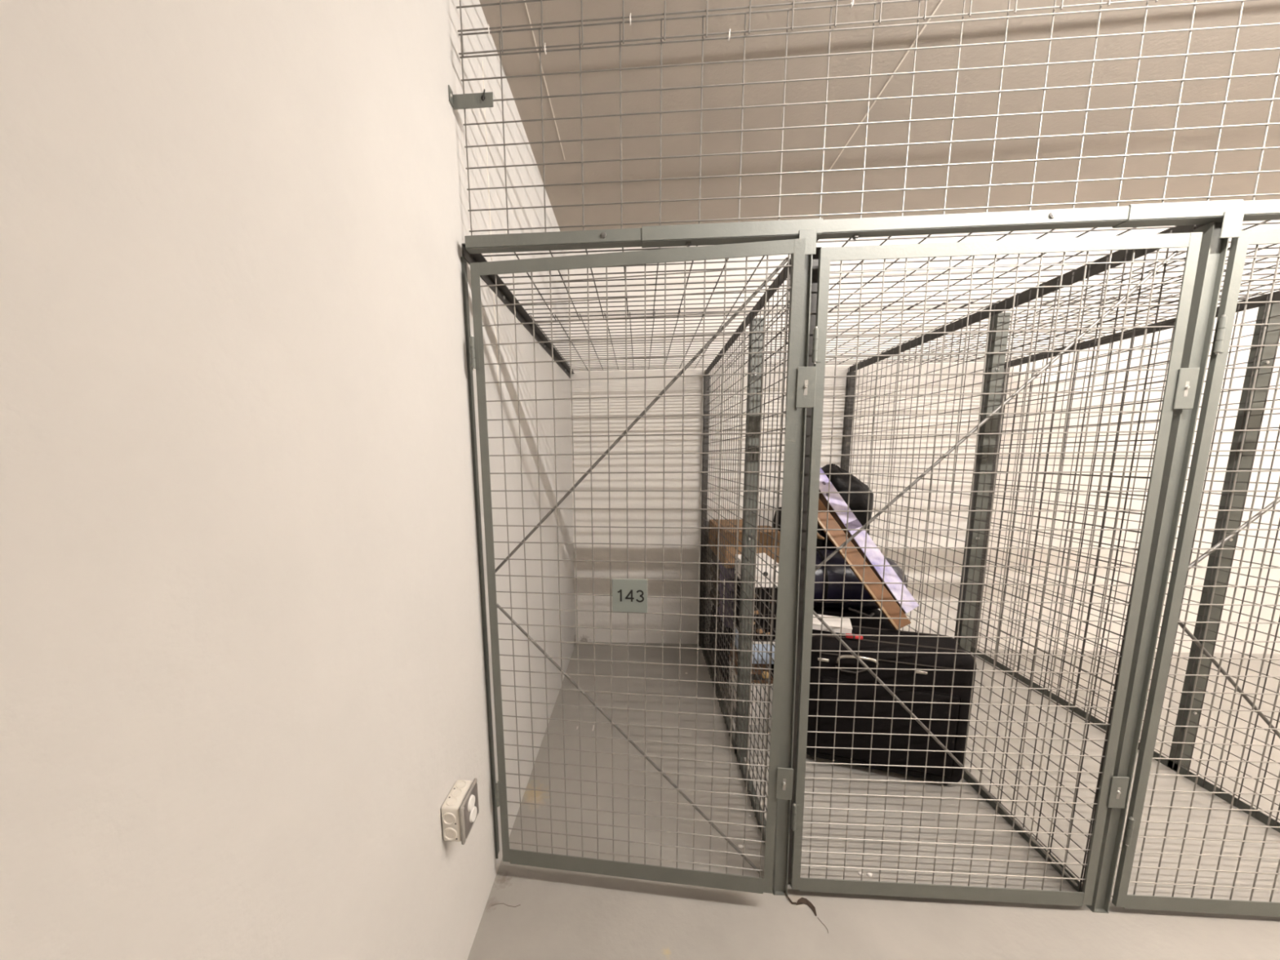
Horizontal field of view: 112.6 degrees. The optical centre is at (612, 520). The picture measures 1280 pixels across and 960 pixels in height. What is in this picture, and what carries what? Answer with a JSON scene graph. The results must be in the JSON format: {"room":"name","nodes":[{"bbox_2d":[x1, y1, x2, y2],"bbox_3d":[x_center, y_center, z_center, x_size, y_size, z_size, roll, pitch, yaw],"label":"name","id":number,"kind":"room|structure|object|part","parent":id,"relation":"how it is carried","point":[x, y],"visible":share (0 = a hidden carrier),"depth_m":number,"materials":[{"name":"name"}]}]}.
{"room":"storage locker room","nodes":[
{"label":"storage locker room","id":0,"kind":"room"},
{"bbox_2d":[0,0,576,959],"bbox_3d":[-0.526,-0.102,0.782,0.200,2.717,4.900,0,8,4],"label":"wall","id":1,"kind":"structure","parent":0,"point":[242,693],"depth_m":0.52,"materials":[{"name":"paint"}]},
{"bbox_2d":[440,777,479,844],"bbox_3d":[-0.376,0.723,1.064,0.061,0.100,0.098,0,8,4],"label":"junction box","id":2,"kind":"object","parent":1,"relation":"attached to","point":[460,810],"visible":1,"depth_m":1.03,"materials":[{"name":"beige plastic"}]},
{"bbox_3d":[-0.356,0.723,1.063,0.008,0.100,0.098,0,8,4],"label":"lid","id":3,"kind":"part","parent":2,"relation":"part of","materials":[{"name":"grey plastic"}]},
{"bbox_2d":[448,84,493,109],"bbox_3d":[-0.354,-1.066,1.070,0.106,0.041,0.022,0,8,4],"label":"wall bracket","id":4,"kind":"object","parent":1,"relation":"attached to","point":[484,100],"visible":1,"depth_m":1.08,"materials":[{"name":"grey metal"}]},
{"bbox_3d":[-0.406,-1.068,1.073,0.003,0.036,0.022,0,8,4],"label":"wall leg","id":5,"kind":"part","parent":4,"relation":"part of","materials":[{"name":"grey paint"}]},
{"bbox_3d":[-0.352,-1.063,1.079,0.103,0.033,0.003,0,8,4],"label":"arm","id":6,"kind":"part","parent":4,"relation":"part of","materials":[{"name":"grey paint"}]},
{"bbox_2d":[461,256,499,858],"bbox_3d":[-0.389,0.204,1.286,0.008,1.840,0.030,0,8,4],"label":"door frame","id":7,"kind":"structure","parent":1,"relation":"attached to","point":[464,264],"depth_m":1.26,"materials":[{"name":"grey metal"}]},
{"bbox_2d":[469,238,817,893],"bbox_3d":[0.068,0.220,1.203,0.887,1.802,0.046,1,8,8],"label":"door","id":8,"kind":"structure","parent":7,"relation":"attached to","point":[628,595],"depth_m":1.18,"materials":[{"name":"grey paint"}]},
{"bbox_3d":[0.050,0.652,1.271,0.790,0.816,0.008,1,8,8],"label":"brace rod","id":9,"kind":"part","parent":8,"relation":"part of","materials":[{"name":"grey metal"}]},
{"bbox_3d":[0.049,0.210,1.188,0.098,0.096,0.004,1,8,8],"label":"number plate","id":10,"kind":"part","parent":8,"relation":"part of","materials":[{"name":"grey plastic"}]},
{"bbox_3d":[0.043,-0.655,1.068,0.788,0.031,0.010,1,8,8],"label":"rail","id":11,"kind":"part","parent":8,"relation":"part of","materials":[{"name":"grey metal"}]},
{"bbox_3d":[0.063,1.084,1.338,0.788,0.052,0.036,1,8,8],"label":"rail","id":12,"kind":"part","parent":8,"relation":"part of","materials":[{"name":"grey metal"}]},
{"bbox_3d":[0.041,-0.241,1.139,0.790,0.805,0.008,1,8,8],"label":"brace rod","id":13,"kind":"part","parent":8,"relation":"part of","materials":[{"name":"grey metal"}]},
{"bbox_3d":[0.489,0.747,1.209,0.044,0.098,0.003,1,8,8],"label":"latch plate","id":14,"kind":"part","parent":8,"relation":"part of","materials":[{"name":"grey metal"}]},
{"bbox_3d":[0.478,-0.328,1.050,0.044,0.098,0.003,1,8,8],"label":"latch plate","id":15,"kind":"part","parent":8,"relation":"part of","materials":[{"name":"grey metal"}]},
{"bbox_2d":[482,61,498,385],"bbox_3d":[-0.389,-0.925,1.365,0.004,0.950,0.012,0,8,4],"label":"trim","id":16,"kind":"structure","parent":1,"relation":"attached to","point":[482,61],"depth_m":1.35,"materials":[{"name":"beige metal"}]},
{"bbox_2d":[462,243,574,377],"bbox_3d":[-0.330,-0.857,2.025,0.032,0.032,1.789,0,8,4],"label":"wall rail","id":17,"kind":"object","parent":1,"relation":"attached to","point":[504,293],"visible":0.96,"depth_m":1.60,"materials":[{"name":"grey metal"}]},
{"bbox_2d":[483,245,784,322],"bbox_3d":[0.096,-0.799,1.455,0.948,0.008,0.688,0,8,4],"label":"mesh panel","id":18,"kind":"object","parent":17,"relation":"on","point":[622,249],"visible":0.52,"depth_m":1.47,"materials":[{"name":"metal"}]},
{"bbox_2d":[530,310,744,371],"bbox_3d":[0.151,-0.933,2.307,0.948,0.008,1.151,0,8,4],"label":"mesh panel","id":19,"kind":"object","parent":17,"relation":"on","point":[726,318],"visible":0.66,"depth_m":2.20,"materials":[{"name":"metal"}]},
{"bbox_2d":[524,0,564,159],"bbox_3d":[-0.285,-1.494,0.888,0.004,0.002,2.150,0,8,4],"label":"trim","id":20,"kind":"structure","parent":1,"relation":"attached to","point":[524,0],"depth_m":1.53,"materials":[{"name":"beige"}]},
{"bbox_2d":[466,641,1279,959],"bbox_3d":[2.582,1.337,0.796,6.400,0.200,4.900,0,8,4],"label":"floor","id":21,"kind":"structure","parent":0,"point":[561,914],"depth_m":1.52,"materials":[{"name":"grey concrete"}]},
{"bbox_2d":[709,605,733,681],"bbox_3d":[0.764,0.780,2.775,0.214,0.360,0.602,0,8,4],"label":"holdall","id":22,"kind":"object","parent":21,"relation":"on","point":[713,624],"visible":0.22,"depth_m":2.61,"materials":[{"name":"black fabric"}]},
{"bbox_2d":[710,552,720,607],"bbox_3d":[0.783,0.393,2.883,0.211,0.366,0.271,0,8,4],"label":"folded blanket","id":23,"kind":"object","parent":22,"relation":"on","point":[716,559],"visible":0.12,"depth_m":2.83,"materials":[{"name":"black fabric"}]},
{"bbox_2d":[708,519,742,555],"bbox_3d":[0.787,0.110,2.843,0.235,0.198,0.256,0,8,4],"label":"cardboard box","id":24,"kind":"object","parent":23,"relation":"on","point":[740,522],"visible":0.23,"depth_m":2.82,"materials":[{"name":"beige cardboard"}]},
{"bbox_2d":[717,560,735,632],"bbox_3d":[0.763,0.450,2.584,0.221,0.392,0.307,0,8,4],"label":"folded blanket","id":25,"kind":"object","parent":22,"relation":"on","point":[719,565],"visible":0.17,"depth_m":2.48,"materials":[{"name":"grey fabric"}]},
{"bbox_2d":[717,525,780,568],"bbox_3d":[0.804,0.152,2.522,0.310,0.208,0.241,0,8,4],"label":"cardboard box","id":26,"kind":"object","parent":25,"relation":"on","point":[769,543],"visible":0.26,"depth_m":2.40,"materials":[{"name":"beige cardboard"}]},
{"bbox_2d":[728,653,773,724],"bbox_3d":[0.743,0.907,2.307,0.171,0.246,0.291,0,8,4],"label":"crate","id":27,"kind":"object","parent":21,"relation":"on","point":[762,691],"visible":0.28,"depth_m":2.17,"materials":[{"name":"white"}]},
{"bbox_2d":[730,640,768,675],"bbox_3d":[0.743,0.740,2.304,0.157,0.085,0.233,0,8,4],"label":"wicker tray","id":28,"kind":"object","parent":27,"relation":"on","point":[735,651],"visible":0.19,"depth_m":2.19,"materials":[{"name":"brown wicker"}]},
{"bbox_2d":[733,622,774,664],"bbox_3d":[0.748,0.642,2.257,0.158,0.119,0.271,0,8,4],"label":"plastic box","id":29,"kind":"object","parent":28,"relation":"on","point":[764,654],"visible":0.1,"depth_m":2.13,"materials":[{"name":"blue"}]},
{"bbox_3d":[0.747,0.589,2.249,0.158,0.012,0.271,0,8,4],"label":"lid","id":30,"kind":"part","parent":29,"relation":"part of","materials":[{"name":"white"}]},
{"bbox_2d":[732,572,777,641],"bbox_3d":[0.743,0.444,2.236,0.158,0.277,0.279,0,8,4],"label":"wire crate","id":31,"kind":"object","parent":29,"relation":"on","point":[738,578],"visible":0.4,"depth_m":2.11,"materials":[{"name":"black metal"}]},
{"bbox_2d":[734,552,778,587],"bbox_3d":[0.741,0.251,2.196,0.157,0.114,0.271,0,8,4],"label":"carton","id":32,"kind":"object","parent":31,"relation":"on","point":[768,561],"visible":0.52,"depth_m":2.07,"materials":[{"name":"white cardboard"}]},
{"bbox_2d":[761,671,768,679],"bbox_3d":[0.778,0.785,2.160,0.038,0.038,0.038,0,8,4],"label":"ball","id":33,"kind":"object","parent":27,"relation":"on","point":[764,672],"visible":0.62,"depth_m":2.15,"materials":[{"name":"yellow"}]},
{"bbox_2d":[698,239,818,844],"bbox_3d":[0.595,0.084,2.109,0.060,1.937,1.788,0,8,4],"label":"wall","id":34,"kind":"structure","parent":21,"relation":"on","point":[754,361],"depth_m":1.82,"materials":[{"name":"grey metal"}]},
{"bbox_3d":[0.641,-0.028,2.976,0.040,1.897,0.038,0,8,4],"label":"post","id":35,"kind":"part","parent":34,"relation":"part of","materials":[{"name":"grey metal"}]},
{"bbox_3d":[0.606,1.024,2.250,0.033,0.035,1.784,0,8,4],"label":"rail","id":36,"kind":"part","parent":34,"relation":"part of","materials":[{"name":"grey metal"}]},
{"bbox_3d":[0.584,0.142,1.829,0.045,1.897,0.036,0,8,4],"label":"post","id":37,"kind":"part","parent":34,"relation":"part of","materials":[{"name":"grey metal"}]},
{"bbox_3d":[0.587,-0.855,1.972,0.033,0.040,1.784,0,8,4],"label":"rail","id":38,"kind":"part","parent":34,"relation":"part of","materials":[{"name":"grey metal"}]},
{"bbox_2d":[772,229,821,895],"bbox_3d":[0.523,0.230,1.209,0.107,1.912,0.060,0,8,4],"label":"post","id":39,"kind":"object","parent":21,"relation":"on","point":[782,863],"visible":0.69,"depth_m":1.21,"materials":[{"name":"grey metal"}]},
{"bbox_3d":[0.531,1.173,1.355,0.044,0.003,0.036,0,8,4],"label":"foot plate","id":40,"kind":"part","parent":39,"relation":"part of","materials":[{"name":"grey paint"}]},
{"bbox_3d":[0.480,-0.683,1.046,0.043,0.057,0.002,0,8,4],"label":"head plate","id":41,"kind":"part","parent":39,"relation":"part of","materials":[{"name":"grey paint"}]},
{"bbox_2d":[464,199,1279,253],"bbox_3d":[1.030,-0.717,1.024,2.824,0.046,0.039,0,8,4],"label":"beam","id":42,"kind":"structure","parent":39,"relation":"on","point":[1200,212],"depth_m":1.04,"materials":[{"name":"grey metal"}]},
{"bbox_2d":[457,0,1279,235],"bbox_3d":[1.028,-0.980,1.008,2.824,0.482,0.006,0,8,4],"label":"mesh panel","id":43,"kind":"object","parent":42,"relation":"on","point":[1195,3],"visible":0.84,"depth_m":1.03,"materials":[{"name":"metal"}]},
{"bbox_2d":[790,231,1202,906],"bbox_3d":[0.989,0.236,1.177,0.938,1.852,0.045,0,8,4],"label":"door","id":44,"kind":"structure","parent":39,"relation":"attached to","point":[1180,386],"depth_m":1.14,"materials":[{"name":"grey paint"}]},
{"bbox_3d":[0.995,1.129,1.314,0.824,0.046,0.036,0,8,4],"label":"rail","id":45,"kind":"part","parent":44,"relation":"part of","materials":[{"name":"grey metal"}]},
{"bbox_3d":[0.977,0.671,1.243,0.835,0.863,0.008,0,8,4],"label":"brace rod","id":46,"kind":"part","parent":44,"relation":"part of","materials":[{"name":"grey metal"}]},
{"bbox_3d":[0.956,-0.248,1.108,0.815,0.808,0.008,0,8,4],"label":"brace rod","id":47,"kind":"part","parent":44,"relation":"part of","materials":[{"name":"grey metal"}]},
{"bbox_3d":[0.954,-0.663,1.037,0.823,0.031,0.010,0,8,4],"label":"rail","id":48,"kind":"part","parent":44,"relation":"part of","materials":[{"name":"grey metal"}]},
{"bbox_3d":[1.439,0.773,1.211,0.045,0.098,0.003,0,8,4],"label":"latch plate","id":49,"kind":"part","parent":44,"relation":"part of","materials":[{"name":"grey paint"}]},
{"bbox_3d":[1.415,-0.325,1.049,0.045,0.098,0.003,0,8,4],"label":"latch plate","id":50,"kind":"part","parent":44,"relation":"part of","materials":[{"name":"grey paint"}]},
{"bbox_2d":[773,506,824,540],"bbox_3d":[1.087,0.450,2.590,0.214,1.057,0.340,-2,8,-6],"label":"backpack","id":51,"kind":"object","parent":21,"relation":"on","point":[819,536],"visible":0.03,"depth_m":2.53,"materials":[{"name":"black fabric"}]},
{"bbox_2d":[783,891,816,915],"bbox_3d":[0.579,1.176,1.313,0.097,0.008,0.036,5,10,31],"label":"debris","id":52,"kind":"object","parent":21,"relation":"on","point":[802,900],"visible":1,"depth_m":1.31,"materials":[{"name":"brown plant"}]},
{"bbox_3d":[0.598,1.177,1.304,0.057,0.008,0.033,6,10,36],"label":"blade","id":53,"kind":"part","parent":52,"relation":"part of","materials":[{"name":"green plant"}]},
{"bbox_2d":[770,608,894,677],"bbox_3d":[1.175,0.743,2.283,0.600,0.570,0.308,0,8,4],"label":"suitcase","id":54,"kind":"object","parent":21,"relation":"on","point":[871,623],"visible":0.06,"depth_m":2.16,"materials":[{"name":"black fabric"}]},
{"bbox_2d":[813,547,906,617],"bbox_3d":[1.174,0.303,2.210,0.592,0.321,0.370,0,8,4],"label":"duffel bag","id":55,"kind":"object","parent":54,"relation":"on","point":[833,591],"visible":0.44,"depth_m":2.11,"materials":[{"name":"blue fabric"}]},
{"bbox_3d":[1.214,0.448,2.066,0.121,0.039,0.043,1,9,9],"label":"grab handle","id":56,"kind":"part","parent":55,"relation":"part of","materials":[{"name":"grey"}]},
{"bbox_2d":[818,467,919,613],"bbox_3d":[1.180,0.047,2.098,0.116,0.734,0.585,-8,11,-41],"label":"box","id":57,"kind":"object","parent":55,"relation":"on","point":[873,556],"visible":0.68,"depth_m":2.05,"materials":[{"name":"purple cardboard"}]},
{"bbox_2d":[816,463,873,551],"bbox_3d":[1.357,0.321,2.569,0.328,1.317,0.313,4,10,29],"label":"bag","id":58,"kind":"object","parent":21,"relation":"on","point":[857,501],"visible":0.2,"depth_m":2.38,"materials":[{"name":"black plastic"}]},
{"bbox_2d":[806,625,976,785],"bbox_3d":[1.171,0.793,1.878,0.630,0.590,0.304,2,9,19],"label":"suitcase","id":59,"kind":"object","parent":21,"relation":"on","point":[828,642],"visible":0.64,"depth_m":1.76,"materials":[{"name":"black fabric"}]},
{"bbox_2d":[812,613,852,634],"bbox_3d":[0.993,0.470,1.942,0.169,0.030,0.134,3,9,24],"label":"flat box","id":60,"kind":"object","parent":59,"relation":"on","point":[834,624],"visible":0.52,"depth_m":1.90,"materials":[{"name":"white cardboard"}]},
{"bbox_2d":[812,624,851,634],"bbox_3d":[0.993,0.473,1.943,0.165,0.024,0.130,3,9,24],"label":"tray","id":61,"kind":"object","parent":60,"relation":"on","point":[846,628],"depth_m":1.88,"materials":[{"name":"white"}]},
{"bbox_2d":[845,633,862,639],"bbox_3d":[1.033,0.495,1.818,0.065,0.018,0.027,2,9,19],"label":"strap","id":62,"kind":"object","parent":59,"relation":"on","point":[847,637],"visible":0.73,"depth_m":1.81,"materials":[{"name":"red fabric"}]},
{"bbox_3d":[1.016,0.582,1.764,0.157,0.064,0.052,2,9,19],"label":"handle","id":63,"kind":"part","parent":59,"relation":"part of","materials":[{"name":"silver metal"}]},
{"bbox_2d":[817,498,911,630],"bbox_3d":[1.100,0.130,2.007,0.059,0.667,0.558,-8,11,-42],"label":"wooden plank","id":64,"kind":"object","parent":59,"relation":"on","point":[890,609],"visible":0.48,"depth_m":1.95,"materials":[{"name":"brown wood"}]},
{"bbox_2d":[840,224,1205,892],"bbox_3d":[1.524,0.082,2.052,0.060,1.937,1.787,0,8,4],"label":"wall","id":65,"kind":"structure","parent":21,"relation":"on","point":[999,321],"depth_m":1.60,"materials":[{"name":"grey metal"}]},
{"bbox_3d":[1.570,-0.029,2.916,0.040,1.897,0.038,0,8,4],"label":"post","id":66,"kind":"part","parent":65,"relation":"part of","materials":[{"name":"grey metal"}]},
{"bbox_2d":[714,299,1000,367],"bbox_3d":[1.091,-0.934,2.246,0.928,0.008,1.151,0,8,4],"label":"mesh panel","id":67,"kind":"object","parent":65,"relation":"on","point":[775,317],"visible":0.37,"depth_m":2.09,"materials":[{"name":"metal"}]},
{"bbox_2d":[757,225,1177,315],"bbox_3d":[1.036,-0.800,1.394,0.928,0.008,0.688,0,8,4],"label":"mesh panel","id":68,"kind":"object","parent":65,"relation":"on","point":[1011,233],"visible":0.5,"depth_m":1.38,"materials":[{"name":"metal"}]},
{"bbox_3d":[1.514,0.139,1.788,0.045,1.897,0.036,0,8,4],"label":"post","id":69,"kind":"part","parent":65,"relation":"part of","materials":[{"name":"grey metal"}]},
{"bbox_3d":[1.535,1.023,2.190,0.033,0.035,1.784,0,8,4],"label":"rail","id":70,"kind":"part","parent":65,"relation":"part of","materials":[{"name":"grey metal"}]},
{"bbox_3d":[1.516,-0.856,1.912,0.033,0.040,1.784,0,8,4],"label":"rail","id":71,"kind":"part","parent":65,"relation":"part of","materials":[{"name":"grey metal"}]},
{"bbox_2d":[970,290,1279,832],"bbox_3d":[2.455,0.082,1.989,0.060,1.937,1.788,0,8,4],"label":"wall","id":72,"kind":"structure","parent":21,"relation":"on","point":[1272,336],"depth_m":1.75,"materials":[{"name":"grey metal"}]},
{"bbox_3d":[2.501,-0.030,2.856,0.040,1.897,0.038,0,8,4],"label":"post","id":73,"kind":"part","parent":72,"relation":"part of","materials":[{"name":"grey metal"}]},
{"bbox_2d":[873,291,1262,364],"bbox_3d":[2.021,-0.934,2.186,0.928,0.008,1.151,0,8,4],"label":"mesh panel","id":74,"kind":"object","parent":72,"relation":"on","point":[1166,309],"visible":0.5,"depth_m":2.09,"materials":[{"name":"metal"}]},
{"bbox_3d":[2.466,1.022,2.130,0.033,0.035,1.784,0,8,4],"label":"rail","id":75,"kind":"part","parent":72,"relation":"part of","materials":[{"name":"grey metal"}]},
{"bbox_3d":[2.447,-0.857,1.852,0.033,0.040,1.784,0,8,4],"label":"rail","id":76,"kind":"part","parent":72,"relation":"part of","materials":[{"name":"grey metal"}]},
{"bbox_2d":[1017,220,1279,306],"bbox_3d":[1.966,-0.800,1.334,0.928,0.008,0.688,0,8,4],"label":"mesh panel","id":77,"kind":"object","parent":72,"relation":"on","point":[1263,222],"visible":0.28,"depth_m":1.46,"materials":[{"name":"metal"}]},
{"bbox_3d":[2.444,0.141,1.708,0.045,1.897,0.036,0,8,4],"label":"post","id":78,"kind":"part","parent":72,"relation":"part of","materials":[{"name":"grey metal"}]},
{"bbox_2d":[1080,210,1244,913],"bbox_3d":[1.468,0.229,1.148,0.088,1.912,0.060,0,8,4],"label":"post","id":79,"kind":"object","parent":21,"relation":"on","point":[1215,237],"visible":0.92,"depth_m":1.12,"materials":[{"name":"grey metal"}]},
{"bbox_3d":[1.467,1.173,1.295,0.044,0.003,0.036,0,8,4],"label":"foot plate","id":80,"kind":"part","parent":79,"relation":"part of","materials":[{"name":"grey paint"}]},
{"bbox_2d":[1111,228,1279,916],"bbox_3d":[1.933,0.235,1.116,0.930,1.852,0.045,0,8,4],"label":"door","id":81,"kind":"structure","parent":79,"relation":"attached to","point":[1237,258],"depth_m":1.15,"materials":[{"name":"grey paint"}]},
{"bbox_3d":[1.933,1.128,1.253,0.823,0.046,0.036,0,8,4],"label":"rail","id":82,"kind":"part","parent":81,"relation":"part of","materials":[{"name":"grey metal"}]},
{"bbox_3d":[1.918,0.670,1.182,0.830,0.863,0.008,0,8,4],"label":"brace rod","id":83,"kind":"part","parent":81,"relation":"part of","materials":[{"name":"grey metal"}]},
{"bbox_3d":[1.903,-0.248,1.047,0.820,0.808,0.008,0,8,4],"label":"brace rod","id":84,"kind":"part","parent":81,"relation":"part of","materials":[{"name":"grey metal"}]},
{"bbox_3d":[1.903,-0.664,0.976,0.823,0.031,0.010,0,8,4],"label":"rail","id":85,"kind":"part","parent":81,"relation":"part of","materials":[{"name":"grey metal"}]},
{"bbox_3d":[1.434,-0.684,0.985,0.042,0.057,0.002,0,8,4],"label":"head plate","id":86,"kind":"part","parent":79,"relation":"part of","materials":[{"name":"grey paint"}]},
{"bbox_2d":[479,0,1279,249],"bbox_3d":[2.552,-1.548,0.368,6.400,0.200,4.900,0,8,4],"label":"ceiling","id":87,"kind":"structure","parent":0,"point":[1261,11],"depth_m":1.67,"materials":[{"name":"concrete"}]},
{"bbox_2d":[456,0,1159,56],"bbox_3d":[1.024,-1.341,0.947,2.824,0.363,0.006,0,8,4],"label":"mesh panel","id":88,"kind":"object","parent":87,"relation":"attached to","point":[1108,2],"visible":1,"depth_m":1.02,"materials":[{"name":"metal"}]},
{"bbox_2d":[829,0,942,169],"bbox_3d":[0.999,-1.581,1.385,0.006,0.002,1.320,0,8,4],"label":"trim","id":89,"kind":"structure","parent":87,"relation":"attached to","point":[941,1],"depth_m":1.54,"materials":[{"name":"beige"}]},
{"bbox_2d":[566,219,1279,653],"bbox_3d":[2.717,-0.450,2.902,6.000,2.717,0.200,0,8,4],"label":"wall","id":90,"kind":"structure","parent":0,"point":[692,384],"depth_m":2.85,"materials":[{"name":"paint"}]}
]}

